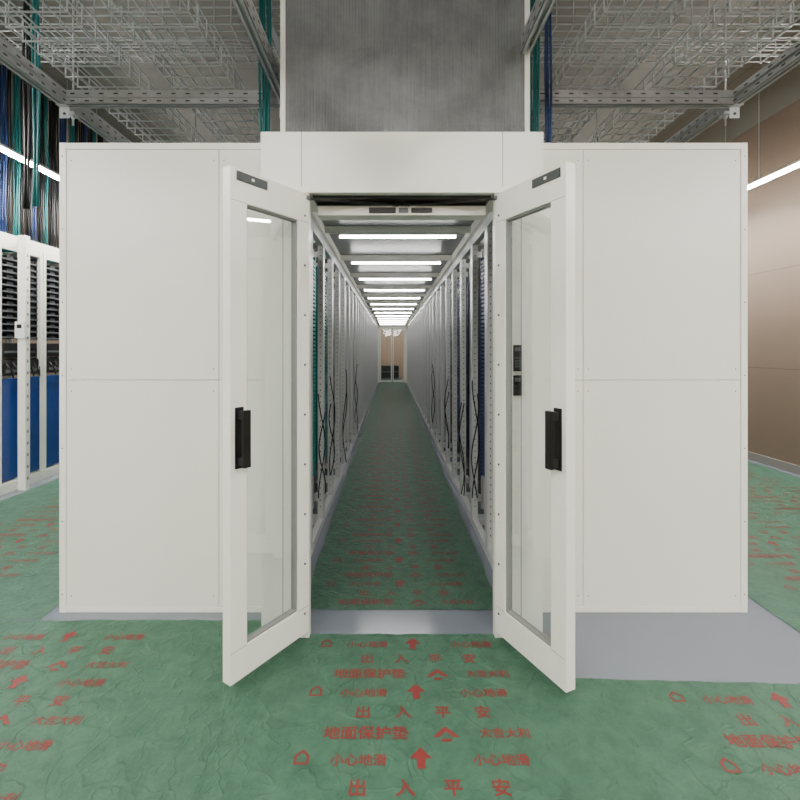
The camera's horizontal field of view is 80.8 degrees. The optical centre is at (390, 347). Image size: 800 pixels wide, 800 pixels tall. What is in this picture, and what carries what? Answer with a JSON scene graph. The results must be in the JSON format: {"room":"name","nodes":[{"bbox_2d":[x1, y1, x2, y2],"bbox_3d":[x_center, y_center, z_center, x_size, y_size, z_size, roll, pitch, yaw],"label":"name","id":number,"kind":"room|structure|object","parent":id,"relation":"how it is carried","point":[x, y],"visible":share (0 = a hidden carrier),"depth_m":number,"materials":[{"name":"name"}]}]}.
{"room":"data center","nodes":[
{"label":"data center","id":0,"kind":"room"},
{"bbox_2d":[2,192,58,378],"bbox_3d":[-6.995,-0.700,9.500,0.100,4.300,28.000,0,0,0],"label":"wall","id":1,"kind":"structure","parent":0,"point":[14,340],"depth_m":9.18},
{"bbox_2d":[350,294,439,376],"bbox_3d":[-1.135,-0.700,23.550,11.620,4.300,0.100,0,0,0],"label":"wall","id":2,"kind":"structure","parent":0,"point":[385,334],"depth_m":23.50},
{"bbox_2d":[0,0,799,290],"bbox_3d":[-1.135,-2.900,9.500,11.820,0.100,28.200,0,0,0],"label":"ceiling","id":3,"kind":"structure","parent":0,"point":[784,91],"depth_m":4.81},
{"bbox_2d":[0,65,7,231],"bbox_3d":[-3.886,-1.995,4.706,0.070,1.670,0.037,0,0,0],"label":"cable bundle","id":4,"kind":"object","parent":3,"relation":"hanging from","point":[3,103],"visible":0.93,"depth_m":4.70,"materials":[{"name":"plastic"}]},
{"bbox_2d":[4,70,11,233],"bbox_3d":[-3.906,-1.995,4.791,0.070,1.670,0.037,0,0,0],"label":"cable bundle","id":5,"kind":"object","parent":3,"relation":"hanging from","point":[8,80],"visible":0.69,"depth_m":4.79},
{"bbox_2d":[0,143,23,162],"bbox_3d":[-3.445,-1.755,4.233,0.070,0.069,0.257,0,0,0],"label":"linear light","id":6,"kind":"object","parent":3,"relation":"hanging from","point":[20,157],"depth_m":4.25,"materials":[{"name":"white"}]},
{"bbox_2d":[0,146,58,180],"bbox_3d":[-3.445,-1.759,4.500,0.060,0.018,1.456,0,0,0],"label":"diffuser","id":7,"kind":"object","parent":6,"relation":"attached to","point":[4,149],"depth_m":4.39,"materials":[{"name":"white"}]},
{"bbox_2d":[12,75,20,235],"bbox_3d":[-3.886,-1.995,4.876,0.070,1.670,0.037,0,0,0],"label":"cable bundle","id":8,"kind":"object","parent":3,"relation":"hanging from","point":[16,85],"visible":0.87,"depth_m":4.87,"materials":[{"name":"plastic"}]},
{"bbox_2d":[17,79,24,235],"bbox_3d":[-3.906,-1.995,4.961,0.070,1.670,0.037,0,0,0],"label":"cable bundle","id":9,"kind":"object","parent":3,"relation":"hanging from","point":[21,86],"visible":0.46,"depth_m":4.95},
{"bbox_2d":[22,0,31,208],"bbox_3d":[-2.479,-1.890,3.206,0.053,1.880,0.036,0,0,0],"label":"cable bundle","id":10,"kind":"object","parent":3,"relation":"hanging from","point":[26,190],"visible":0.81,"depth_m":3.20,"materials":[{"name":"plastic"}]},
{"bbox_2d":[25,84,32,239],"bbox_3d":[-3.886,-1.995,5.046,0.070,1.670,0.037,0,0,0],"label":"cable bundle","id":11,"kind":"object","parent":3,"relation":"hanging from","point":[28,211],"visible":0.48,"depth_m":5.04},
{"bbox_2d":[30,89,36,241],"bbox_3d":[-3.906,-1.995,5.131,0.070,1.670,0.037,0,0,0],"label":"cable bundle","id":12,"kind":"object","parent":3,"relation":"hanging from","point":[33,208],"visible":0.25,"depth_m":5.13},
{"bbox_2d":[31,0,40,206],"bbox_3d":[-2.379,-1.890,3.156,0.053,1.880,0.036,0,0,0],"label":"cable bundle","id":13,"kind":"object","parent":3,"relation":"hanging from","point":[35,3],"visible":0.78,"depth_m":3.15,"materials":[{"name":"plastic"}]},
{"bbox_2d":[37,93,44,243],"bbox_3d":[-3.886,-1.995,5.216,0.070,1.670,0.037,0,0,0],"label":"cable bundle","id":14,"kind":"object","parent":3,"relation":"hanging from","point":[40,237],"visible":0.7,"depth_m":5.21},
{"bbox_2d":[41,96,48,244],"bbox_3d":[-3.906,-1.995,5.301,0.070,1.670,0.037,0,0,0],"label":"cable bundle","id":15,"kind":"object","parent":3,"relation":"hanging from","point":[45,98],"visible":0.57,"depth_m":5.30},
{"bbox_2d":[39,163,58,180],"bbox_3d":[-3.445,-1.754,4.690,0.070,0.073,0.261,0,0,0],"label":"linear light","id":16,"kind":"object","parent":3,"relation":"hanging from","point":[45,170],"depth_m":4.71,"materials":[{"name":"white"}]},
{"bbox_2d":[48,101,55,246],"bbox_3d":[-3.886,-1.995,5.386,0.070,1.670,0.037,0,0,0],"label":"cable bundle","id":17,"kind":"object","parent":3,"relation":"hanging from","point":[51,142],"visible":0.88,"depth_m":5.38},
{"bbox_2d":[53,104,58,248],"bbox_3d":[-3.906,-1.995,5.471,0.070,1.670,0.037,0,0,0],"label":"cable bundle","id":18,"kind":"object","parent":3,"relation":"hanging from","point":[56,106],"visible":0.51,"depth_m":5.47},
{"bbox_2d":[59,108,64,142],"bbox_3d":[-3.886,-1.995,5.556,0.070,1.670,0.037,0,0,0],"label":"cable bundle","id":19,"kind":"object","parent":3,"relation":"hanging from","point":[61,120],"visible":0.18,"depth_m":5.55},
{"bbox_2d":[69,117,74,142],"bbox_3d":[-3.886,-1.995,5.726,0.070,1.670,0.037,0,0,0],"label":"cable bundle","id":20,"kind":"object","parent":3,"relation":"hanging from","point":[71,128],"visible":0.16,"depth_m":5.72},
{"bbox_2d":[75,119,77,142],"bbox_3d":[-3.906,-1.995,5.811,0.070,1.670,0.037,0,0,0],"label":"cable bundle","id":21,"kind":"object","parent":3,"relation":"hanging from","point":[76,120],"visible":0.08,"depth_m":5.81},
{"bbox_2d":[78,122,83,142],"bbox_3d":[-3.886,-1.995,5.896,0.070,1.670,0.037,0,0,0],"label":"cable bundle","id":22,"kind":"object","parent":3,"relation":"hanging from","point":[80,125],"visible":0.12,"depth_m":5.89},
{"bbox_2d":[87,128,92,142],"bbox_3d":[-3.886,-1.995,6.066,0.070,1.670,0.037,0,0,0],"label":"cable bundle","id":23,"kind":"object","parent":3,"relation":"hanging from","point":[89,131],"visible":0.14,"depth_m":6.06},
{"bbox_2d":[0,0,279,142],"bbox_3d":[-1.515,-2.225,4.500,1.610,1.250,7.800,0,0,0],"label":"frame","id":24,"kind":"object","parent":3,"relation":"hanging from","point":[78,104],"visible":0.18,"depth_m":3.26,"materials":[{"name":"metal"}]},
{"bbox_2d":[0,0,206,142],"bbox_3d":[-1.945,-1.862,4.450,0.435,0.135,7.508,0,0,0],"label":"cable tray","id":25,"kind":"object","parent":24,"relation":"on","point":[5,12],"visible":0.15,"depth_m":3.00,"materials":[{"name":"metal"}]},
{"bbox_2d":[100,0,258,142],"bbox_3d":[-1.295,-1.862,4.450,0.435,0.135,7.508,0,0,0],"label":"cable tray","id":26,"kind":"object","parent":24,"relation":"on","point":[121,4],"visible":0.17,"depth_m":2.95,"materials":[{"name":"metal"}]},
{"bbox_2d":[0,0,279,65],"bbox_3d":[-1.905,-2.580,3.640,2.488,0.540,0.510,0,0,0],"label":"cable tray","id":27,"kind":"object","parent":3,"relation":"hanging from","point":[275,37],"visible":0.43,"depth_m":3.63,"materials":[{"name":"metal"}]},
{"bbox_2d":[258,0,271,142],"bbox_3d":[-0.843,-1.890,3.146,0.086,1.880,0.036,0,0,0],"label":"cable bundle","id":28,"kind":"object","parent":3,"relation":"hanging from","point":[264,118],"visible":0.46,"depth_m":3.14,"materials":[{"name":"plastic"}]},
{"bbox_2d":[280,0,529,131],"bbox_3d":[0.081,-1.962,3.344,1.429,1.775,1.312,0,0,0],"label":"duct","id":29,"kind":"object","parent":3,"relation":"hanging from","point":[346,65],"visible":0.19,"depth_m":2.70,"materials":[{"name":"metal"}]},
{"bbox_2d":[530,0,539,131],"bbox_3d":[0.947,-1.890,3.126,0.086,1.880,0.036,0,0,0],"label":"cable bundle","id":30,"kind":"object","parent":3,"relation":"hanging from","point":[536,66],"visible":0.38,"depth_m":3.12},
{"bbox_2d":[544,11,551,142],"bbox_3d":[1.051,-1.890,3.146,0.053,1.880,0.036,0,0,0],"label":"cable bundle","id":31,"kind":"object","parent":3,"relation":"hanging from","point":[548,26],"visible":0.5,"depth_m":3.14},
{"bbox_2d":[521,0,799,142],"bbox_3d":[1.590,-2.225,4.500,1.700,1.250,7.800,0,0,0],"label":"frame","id":32,"kind":"object","parent":3,"relation":"hanging from","point":[719,104],"visible":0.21,"depth_m":3.26,"materials":[{"name":"metal"}]},
{"bbox_2d":[532,0,693,142],"bbox_3d":[1.355,-1.862,4.450,0.435,0.135,7.508,0,0,0],"label":"cable tray","id":33,"kind":"object","parent":32,"relation":"on","point":[656,24],"visible":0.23,"depth_m":2.89,"materials":[{"name":"metal"}]},
{"bbox_2d":[584,0,799,142],"bbox_3d":[2.025,-1.862,4.450,0.435,0.135,7.508,0,0,0],"label":"cable tray","id":34,"kind":"object","parent":32,"relation":"on","point":[790,12],"visible":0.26,"depth_m":2.98,"materials":[{"name":"metal"}]},
{"bbox_2d":[532,0,799,63],"bbox_3d":[2.245,-2.580,3.640,2.828,0.540,0.510,0,0,0],"label":"cable tray","id":35,"kind":"object","parent":3,"relation":"hanging from","point":[788,39],"visible":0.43,"depth_m":3.64,"materials":[{"name":"metal"}]},
{"bbox_2d":[748,160,799,188],"bbox_3d":[3.915,-2.300,4.500,0.070,1.100,1.480,0,0,0],"label":"linear light","id":36,"kind":"object","parent":3,"relation":"hanging from","point":[796,164],"visible":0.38,"depth_m":4.77,"materials":[{"name":"white"}]},
{"bbox_2d":[0,377,799,683],"bbox_3d":[-1.135,1.500,9.500,11.820,0.100,28.200,0,0,0],"label":"floor","id":37,"kind":"structure","parent":0,"point":[756,645],"depth_m":2.40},
{"bbox_2d":[0,241,43,495],"bbox_3d":[-4.277,0.200,4.900,0.936,2.500,0.590,0,0,0],"label":"rack","id":38,"kind":"object","parent":37,"relation":"on","point":[8,260],"visible":0.67,"depth_m":4.83,"materials":[{"name":"white metal"}]},
{"bbox_2d":[0,231,58,256],"bbox_3d":[-3.885,-1.100,4.900,0.080,0.100,2.980,0,0,0],"label":"rail","id":39,"kind":"object","parent":38,"relation":"on","point":[4,237],"visible":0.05,"depth_m":5.07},
{"bbox_2d":[15,235,29,489],"bbox_3d":[-3.765,0.150,4.806,0.100,2.600,0.087,0,0,0],"label":"support post","id":40,"kind":"object","parent":37,"relation":"on","point":[22,326],"visible":1,"depth_m":4.79,"materials":[{"name":"grey"}]},
{"bbox_2d":[0,478,58,618],"bbox_3d":[-2.785,1.446,7.255,1.833,0.002,9.501,0,0,0],"label":"sheet","id":41,"kind":"object","parent":37,"relation":"on","point":[29,519],"visible":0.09,"depth_m":3.32,"materials":[{"name":"plastic"}]},
{"bbox_2d":[2,253,58,478],"bbox_3d":[-4.277,0.200,5.500,0.936,2.500,0.590,0,0,0],"label":"rack","id":42,"kind":"object","parent":37,"relation":"on","point":[50,269],"visible":0.4,"depth_m":5.34,"materials":[{"name":"white metal"}]},
{"bbox_2d":[0,619,260,799],"bbox_3d":[-2.595,1.446,0.650,3.911,0.002,3.712,0,0,0],"label":"sheet","id":43,"kind":"object","parent":37,"relation":"on","point":[99,709],"visible":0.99,"depth_m":1.89,"materials":[{"name":"plastic"}]},
{"bbox_2d":[191,655,274,799],"bbox_3d":[-0.600,1.447,0.617,0.142,0.001,3.438,0,0,0],"label":"sheet","id":44,"kind":"object","parent":37,"relation":"on","point":[217,768],"visible":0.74,"depth_m":1.74,"materials":[{"name":"plastic"}]},
{"bbox_2d":[311,218,311,555],"bbox_3d":[-1.155,0.270,2.990,1.200,2.360,0.598,0,0,0],"label":"rack","id":45,"kind":"object","parent":37,"relation":"on","point":[311,218],"visible":0.02,"depth_m":3.28,"materials":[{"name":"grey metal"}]},
{"bbox_2d":[312,219,323,552],"bbox_3d":[-1.155,0.270,3.590,1.200,2.360,0.598,0,0,0],"label":"rack","id":46,"kind":"object","parent":37,"relation":"on","point":[317,238],"visible":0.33,"depth_m":3.84,"materials":[{"name":"grey metal"}]},
{"bbox_2d":[318,394,325,497],"bbox_3d":[-0.535,0.750,3.647,0.030,0.801,0.124,0,0,25],"label":"cable bundle","id":47,"kind":"object","parent":46,"relation":"hanging from","point":[321,463],"visible":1,"depth_m":3.64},
{"bbox_2d":[313,239,332,521],"bbox_3d":[-1.155,0.270,4.190,1.200,2.360,0.598,0,0,0],"label":"rack","id":48,"kind":"object","parent":37,"relation":"on","point":[328,498],"visible":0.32,"depth_m":4.34,"materials":[{"name":"grey metal"}]},
{"bbox_2d":[329,376,334,475],"bbox_3d":[-0.536,0.700,4.263,0.036,0.902,0.124,0,0,24],"label":"cable bundle","id":49,"kind":"object","parent":48,"relation":"hanging from","point":[330,376],"visible":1,"depth_m":4.26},
{"bbox_2d":[315,254,339,497],"bbox_3d":[-1.155,0.270,4.790,1.200,2.360,0.598,0,0,0],"label":"rack","id":50,"kind":"object","parent":37,"relation":"on","point":[336,479],"visible":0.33,"depth_m":5.04,"materials":[{"name":"grey metal"}]},
{"bbox_2d":[325,265,344,479],"bbox_3d":[-1.155,0.270,5.390,1.200,2.360,0.598,0,0,0],"label":"rack","id":51,"kind":"object","parent":37,"relation":"on","point":[342,273],"visible":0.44,"depth_m":5.64,"materials":[{"name":"grey metal"}]},
{"bbox_2d":[342,371,346,461],"bbox_3d":[-0.533,0.790,5.451,0.038,1.082,0.125,0,0,25],"label":"cable bundle","id":52,"kind":"object","parent":51,"relation":"hanging from","point":[346,371],"visible":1,"depth_m":5.45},
{"bbox_2d":[333,273,349,466],"bbox_3d":[-1.155,0.270,5.990,1.200,2.360,0.596,0,0,0],"label":"rack","id":53,"kind":"object","parent":37,"relation":"on","point":[347,281],"visible":0.13,"depth_m":6.24,"materials":[{"name":"grey metal"}]},
{"bbox_2d":[340,282,352,453],"bbox_3d":[-1.155,0.270,6.590,1.200,2.360,0.596,0,0,0],"label":"rack","id":54,"kind":"object","parent":37,"relation":"on","point":[351,285],"visible":0.12,"depth_m":6.84,"materials":[{"name":"grey metal"}]},
{"bbox_2d":[346,287,355,445],"bbox_3d":[-1.155,0.270,7.190,1.200,2.360,0.596,0,0,0],"label":"rack","id":55,"kind":"object","parent":37,"relation":"on","point":[354,290],"visible":0.06,"depth_m":7.45,"materials":[{"name":"grey metal"}]},
{"bbox_2d":[350,291,358,437],"bbox_3d":[-1.155,0.270,7.790,1.200,2.360,0.596,0,0,0],"label":"rack","id":56,"kind":"object","parent":37,"relation":"on","point":[357,295],"visible":0.08,"depth_m":8.04,"materials":[{"name":"grey metal"}]},
{"bbox_2d":[353,296,360,429],"bbox_3d":[-1.155,0.270,8.390,1.200,2.360,0.596,0,0,0],"label":"rack","id":57,"kind":"object","parent":37,"relation":"on","point":[359,296],"visible":0.05,"depth_m":8.64,"materials":[{"name":"grey metal"}]},
{"bbox_2d":[356,300,362,424],"bbox_3d":[-1.155,0.270,8.990,1.200,2.360,0.596,0,0,0],"label":"rack","id":58,"kind":"object","parent":37,"relation":"on","point":[361,300],"visible":0.1,"depth_m":9.24,"materials":[{"name":"grey metal"}]},
{"bbox_2d":[356,303,364,419],"bbox_3d":[-1.155,0.270,9.590,1.200,2.360,0.596,0,0,0],"label":"rack","id":59,"kind":"object","parent":37,"relation":"on","point":[363,303],"visible":0.06,"depth_m":9.84,"materials":[{"name":"grey metal"}]},
{"bbox_2d":[365,306,365,414],"bbox_3d":[-1.155,0.270,10.190,1.200,2.360,0.596,0,0,0],"label":"rack","id":60,"kind":"object","parent":37,"relation":"on","point":[365,306],"visible":0.09,"depth_m":10.44,"materials":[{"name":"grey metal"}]},
{"bbox_2d":[366,308,366,411],"bbox_3d":[-1.155,0.270,10.790,1.200,2.360,0.596,0,0,0],"label":"rack","id":61,"kind":"object","parent":37,"relation":"on","point":[366,308],"visible":0.06,"depth_m":11.04,"materials":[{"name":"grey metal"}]},
{"bbox_2d":[367,309,368,408],"bbox_3d":[-1.155,0.270,11.390,1.200,2.360,0.596,0,0,0],"label":"rack","id":62,"kind":"object","parent":37,"relation":"on","point":[367,309],"visible":0.09,"depth_m":11.10,"materials":[{"name":"grey metal"}]},
{"bbox_2d":[369,313,369,403],"bbox_3d":[-1.155,0.270,11.990,1.200,2.360,0.596,0,0,0],"label":"rack","id":63,"kind":"object","parent":37,"relation":"on","point":[369,313],"visible":0.03,"depth_m":12.24,"materials":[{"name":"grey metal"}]},
{"bbox_2d":[370,314,370,401],"bbox_3d":[-1.155,0.270,12.590,1.200,2.360,0.596,0,0,0],"label":"rack","id":64,"kind":"object","parent":37,"relation":"on","point":[370,314],"visible":0.02,"depth_m":12.85,"materials":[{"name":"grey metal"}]},
{"bbox_2d":[371,316,371,398],"bbox_3d":[-1.155,0.270,13.190,1.200,2.360,0.596,0,0,0],"label":"rack","id":65,"kind":"object","parent":37,"relation":"on","point":[371,316],"visible":0.04,"depth_m":13.45,"materials":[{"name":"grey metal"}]},
{"bbox_2d":[372,318,372,395],"bbox_3d":[-1.155,0.270,14.390,1.200,2.360,0.596,0,0,0],"label":"rack","id":66,"kind":"object","parent":37,"relation":"on","point":[372,318],"visible":0.09,"depth_m":14.10,"materials":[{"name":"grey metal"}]},
{"bbox_2d":[373,319,373,393],"bbox_3d":[-1.155,0.270,14.990,1.200,2.360,0.596,0,0,0],"label":"rack","id":67,"kind":"object","parent":37,"relation":"on","point":[373,319],"visible":0.07,"depth_m":15.24,"materials":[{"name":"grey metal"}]},
{"bbox_2d":[381,365,399,379],"bbox_3d":[-0.045,1.125,21.500,0.900,0.650,0.600,0,0,0],"label":"crate","id":68,"kind":"object","parent":37,"relation":"on","point":[385,369],"visible":0.81,"depth_m":21.25,"materials":[{"name":"black plastic"}]},
{"bbox_2d":[311,383,492,609],"bbox_3d":[0.055,1.446,11.099,1.122,0.002,17.008,0,0,0],"label":"sheet","id":69,"kind":"object","parent":37,"relation":"on","point":[398,537],"visible":1,"depth_m":3.66,"materials":[{"name":"plastic"}]},
{"bbox_2d":[59,132,747,692],"bbox_3d":[0.649,0.163,10.730,3.765,2.575,17.704,0,0,4],"label":"aisle containment","id":70,"kind":"object","parent":37,"relation":"on","point":[620,270],"visible":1,"depth_m":2.58,"materials":[{"name":"metal"}]},
{"bbox_2d":[378,325,406,382],"bbox_3d":[0.055,0.225,19.640,1.240,2.450,0.080,0,0,0],"label":"door","id":71,"kind":"structure","parent":70,"relation":"attached to","point":[380,327],"depth_m":19.62,"materials":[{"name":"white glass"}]},
{"bbox_2d":[370,303,416,304],"bbox_3d":[0.055,-0.930,9.882,0.980,0.040,0.040,0,0,0],"label":"linear light","id":72,"kind":"object","parent":70,"relation":"attached to","point":[370,303],"visible":1,"depth_m":9.86,"materials":[{"name":"white"}]},
{"bbox_2d":[367,296,420,298],"bbox_3d":[0.055,-0.930,8.682,0.980,0.040,0.040,0,0,0],"label":"linear light","id":73,"kind":"object","parent":70,"relation":"attached to","point":[368,297],"visible":1,"depth_m":8.66,"materials":[{"name":"white"}]},
{"bbox_2d":[364,288,424,290],"bbox_3d":[0.055,-0.930,7.482,0.980,0.040,0.040,0,0,0],"label":"linear light","id":74,"kind":"object","parent":70,"relation":"attached to","point":[365,289],"visible":1,"depth_m":7.46,"materials":[{"name":"white"}]},
{"bbox_2d":[358,277,431,279],"bbox_3d":[0.055,-0.930,6.282,0.980,0.040,0.040,0,0,0],"label":"linear light","id":75,"kind":"object","parent":70,"relation":"attached to","point":[359,278],"visible":1,"depth_m":6.27,"materials":[{"name":"white"}]},
{"bbox_2d":[359,278,430,279],"bbox_3d":[0.055,-0.919,6.282,0.956,0.018,0.030,0,0,0],"label":"diffuser","id":76,"kind":"object","parent":75,"relation":"attached to","point":[359,278],"depth_m":6.27,"materials":[{"name":"white"}]},
{"bbox_2d":[351,260,441,263],"bbox_3d":[0.055,-0.930,5.082,0.980,0.040,0.040,0,0,0],"label":"linear light","id":77,"kind":"object","parent":70,"relation":"attached to","point":[352,261],"visible":1,"depth_m":5.06,"materials":[{"name":"white"}]},
{"bbox_2d":[352,262,439,263],"bbox_3d":[0.055,-0.919,5.082,0.956,0.018,0.030,0,0,0],"label":"diffuser","id":78,"kind":"object","parent":77,"relation":"attached to","point":[352,262],"depth_m":5.07,"materials":[{"name":"white"}]},
{"bbox_2d":[338,232,456,237],"bbox_3d":[0.055,-0.930,3.882,0.980,0.040,0.040,0,0,0],"label":"linear light","id":79,"kind":"object","parent":70,"relation":"attached to","point":[340,234],"visible":1,"depth_m":3.86,"materials":[{"name":"white"}]},
{"bbox_2d":[340,235,455,237],"bbox_3d":[0.055,-0.919,3.882,0.956,0.018,0.030,0,0,0],"label":"diffuser","id":80,"kind":"object","parent":79,"relation":"attached to","point":[341,236],"depth_m":3.87,"materials":[{"name":"white"}]},
{"bbox_2d":[513,375,521,395],"bbox_3d":[0.624,0.185,2.326,0.042,0.100,0.024,0,0,0],"label":"card reader","id":81,"kind":"object","parent":70,"relation":"attached to","point":[517,379],"visible":0.88,"depth_m":2.32,"materials":[{"name":"black plastic"}]},
{"bbox_2d":[513,345,521,370],"bbox_3d":[0.624,0.050,2.326,0.042,0.130,0.024,0,0,0],"label":"card reader","id":82,"kind":"object","parent":70,"relation":"attached to","point":[517,349],"visible":0.98,"depth_m":2.32,"materials":[{"name":"black plastic"}]},
{"bbox_2d":[411,320,411,392],"bbox_3d":[1.265,0.270,14.990,1.200,2.360,0.596,0,0,0],"label":"rack","id":83,"kind":"object","parent":37,"relation":"on","point":[411,320],"visible":0.06,"depth_m":15.25,"materials":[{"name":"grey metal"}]},
{"bbox_2d":[412,319,412,394],"bbox_3d":[1.265,0.270,14.390,1.200,2.360,0.596,0,0,0],"label":"rack","id":84,"kind":"object","parent":37,"relation":"on","point":[412,319],"visible":0.02,"depth_m":14.64,"materials":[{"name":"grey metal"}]},
{"bbox_2d":[413,317,413,396],"bbox_3d":[1.265,0.270,13.790,1.200,2.360,0.596,0,0,0],"label":"rack","id":85,"kind":"object","parent":37,"relation":"on","point":[413,317],"visible":0.05,"depth_m":14.04,"materials":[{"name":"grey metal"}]},
{"bbox_2d":[414,316,414,398],"bbox_3d":[1.265,0.270,13.190,1.200,2.360,0.596,0,0,0],"label":"rack","id":86,"kind":"object","parent":37,"relation":"on","point":[414,316],"visible":0.03,"depth_m":13.45,"materials":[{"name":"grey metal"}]},
{"bbox_2d":[415,314,415,400],"bbox_3d":[1.265,0.270,12.590,1.200,2.360,0.596,0,0,0],"label":"rack","id":87,"kind":"object","parent":37,"relation":"on","point":[415,314],"visible":0.06,"depth_m":12.85,"materials":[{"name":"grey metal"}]},
{"bbox_2d":[416,312,417,405],"bbox_3d":[1.265,0.270,11.990,1.200,2.360,0.596,0,0,0],"label":"rack","id":88,"kind":"object","parent":37,"relation":"on","point":[417,312],"visible":0.07,"depth_m":12.24,"materials":[{"name":"grey metal"}]},
{"bbox_2d":[418,310,418,407],"bbox_3d":[1.265,0.270,11.390,1.200,2.360,0.596,0,0,0],"label":"rack","id":89,"kind":"object","parent":37,"relation":"on","point":[418,310],"visible":0.06,"depth_m":11.64,"materials":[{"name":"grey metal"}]},
{"bbox_2d":[419,308,420,411],"bbox_3d":[1.265,0.270,10.790,1.200,2.360,0.596,0,0,0],"label":"rack","id":90,"kind":"object","parent":37,"relation":"on","point":[420,308],"visible":0.06,"depth_m":11.04,"materials":[{"name":"grey metal"}]},
{"bbox_2d":[421,305,422,416],"bbox_3d":[1.265,0.270,10.190,1.200,2.360,0.596,0,0,0],"label":"rack","id":91,"kind":"object","parent":37,"relation":"on","point":[422,305],"visible":0.09,"depth_m":9.92,"materials":[{"name":"grey metal"}]},
{"bbox_2d":[220,633,626,799],"bbox_3d":[0.105,1.442,0.585,1.311,0.002,3.581,0,0,0],"label":"sheet","id":92,"kind":"object","parent":37,"relation":"on","point":[377,716],"visible":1,"depth_m":1.78,"materials":[{"name":"plastic"}]},
{"bbox_2d":[423,302,424,420],"bbox_3d":[1.265,0.270,9.590,1.200,2.360,0.596,0,0,0],"label":"rack","id":93,"kind":"object","parent":37,"relation":"on","point":[424,302],"visible":0.07,"depth_m":9.33,"materials":[{"name":"grey metal"}]},
{"bbox_2d":[425,299,426,424],"bbox_3d":[1.265,0.270,8.990,1.200,2.360,0.596,0,0,0],"label":"rack","id":94,"kind":"object","parent":37,"relation":"on","point":[426,299],"visible":0.07,"depth_m":9.24,"materials":[{"name":"grey metal"}]},
{"bbox_2d":[427,295,435,431],"bbox_3d":[1.265,0.270,8.390,1.200,2.360,0.596,0,0,0],"label":"rack","id":95,"kind":"object","parent":37,"relation":"on","point":[428,298],"visible":0.07,"depth_m":8.64,"materials":[{"name":"grey metal"}]},
{"bbox_2d":[430,291,435,437],"bbox_3d":[1.265,0.270,7.790,1.200,2.360,0.596,0,0,0],"label":"rack","id":96,"kind":"object","parent":37,"relation":"on","point":[431,294],"visible":0.09,"depth_m":8.03,"materials":[{"name":"grey metal"}]},
{"bbox_2d":[433,287,444,444],"bbox_3d":[1.265,0.270,7.190,1.200,2.360,0.596,0,0,0],"label":"rack","id":97,"kind":"object","parent":37,"relation":"on","point":[434,290],"visible":0.14,"depth_m":7.45,"materials":[{"name":"grey metal"}]},
{"bbox_2d":[436,280,451,455],"bbox_3d":[1.265,0.270,6.590,1.200,2.360,0.596,0,0,0],"label":"rack","id":98,"kind":"object","parent":37,"relation":"on","point":[438,287],"visible":0.12,"depth_m":6.81,"materials":[{"name":"grey metal"}]},
{"bbox_2d":[441,273,459,466],"bbox_3d":[1.265,0.270,5.990,1.200,2.360,0.596,0,0,0],"label":"rack","id":99,"kind":"object","parent":37,"relation":"on","point":[443,280],"visible":0.12,"depth_m":6.24,"materials":[{"name":"grey metal"}]},
{"bbox_2d":[446,265,467,479],"bbox_3d":[1.265,0.270,5.390,1.200,2.360,0.598,0,0,0],"label":"rack","id":100,"kind":"object","parent":37,"relation":"on","point":[449,272],"visible":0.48,"depth_m":5.64,"materials":[{"name":"grey metal"}]},
{"bbox_2d":[444,378,448,448],"bbox_3d":[0.647,0.750,5.432,0.034,0.802,0.123,0,0,-25],"label":"cable bundle","id":101,"kind":"object","parent":100,"relation":"hanging from","point":[448,378],"visible":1,"depth_m":5.43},
{"bbox_2d":[452,253,478,499],"bbox_3d":[1.265,0.270,4.790,1.200,2.360,0.598,0,0,0],"label":"rack","id":102,"kind":"object","parent":37,"relation":"on","point":[456,480],"visible":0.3,"depth_m":5.04,"materials":[{"name":"grey metal"}]},
{"bbox_2d":[461,239,484,520],"bbox_3d":[1.265,0.270,4.190,1.200,2.360,0.598,0,0,0],"label":"rack","id":103,"kind":"object","parent":37,"relation":"on","point":[466,252],"visible":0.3,"depth_m":4.44,"materials":[{"name":"grey metal"}]},
{"bbox_2d":[458,402,464,495],"bbox_3d":[0.646,0.915,4.284,0.033,0.832,0.124,0,0,-23],"label":"cable bundle","id":104,"kind":"object","parent":103,"relation":"hanging from","point":[461,402],"visible":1,"depth_m":4.28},
{"bbox_2d":[471,219,485,553],"bbox_3d":[1.265,0.270,3.590,1.200,2.360,0.598,0,0,0],"label":"rack","id":105,"kind":"object","parent":37,"relation":"on","point":[479,237],"visible":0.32,"depth_m":3.84,"materials":[{"name":"grey metal"}]},
{"bbox_2d":[471,380,479,497],"bbox_3d":[0.645,0.701,3.593,0.042,0.902,0.125,0,0,-23],"label":"cable bundle","id":106,"kind":"object","parent":105,"relation":"hanging from","point":[477,417],"visible":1,"depth_m":3.58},
{"bbox_2d":[486,212,492,568],"bbox_3d":[1.265,0.270,2.990,1.200,2.360,0.598,0,0,0],"label":"rack","id":107,"kind":"object","parent":37,"relation":"on","point":[489,219],"visible":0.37,"depth_m":3.24,"materials":[{"name":"grey metal"}]},
{"bbox_2d":[572,678,799,799],"bbox_3d":[2.525,1.446,0.350,3.671,0.002,3.311,0,0,2],"label":"sheet","id":108,"kind":"object","parent":37,"relation":"on","point":[659,739],"visible":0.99,"depth_m":1.75,"materials":[{"name":"plastic"}]},
{"bbox_2d":[748,462,799,631],"bbox_3d":[3.315,1.446,7.050,2.492,0.002,9.912,0,0,0],"label":"sheet","id":109,"kind":"object","parent":37,"relation":"on","point":[773,495],"visible":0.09,"depth_m":3.50,"materials":[{"name":"plastic"}]},
{"bbox_2d":[728,99,799,465],"bbox_3d":[4.725,-0.700,9.500,0.100,4.300,28.000,0,0,0],"label":"wall","id":110,"kind":"structure","parent":0,"point":[774,143],"depth_m":5.75,"materials":[{"name":"paint"}]},
{"bbox_2d":[748,451,799,474],"bbox_3d":[4.665,1.400,9.500,0.020,0.100,28.000,0,0,0],"label":"baseboard","id":111,"kind":"structure","parent":110,"relation":"attached to","point":[772,462],"depth_m":5.71,"materials":[{"name":"paint"}]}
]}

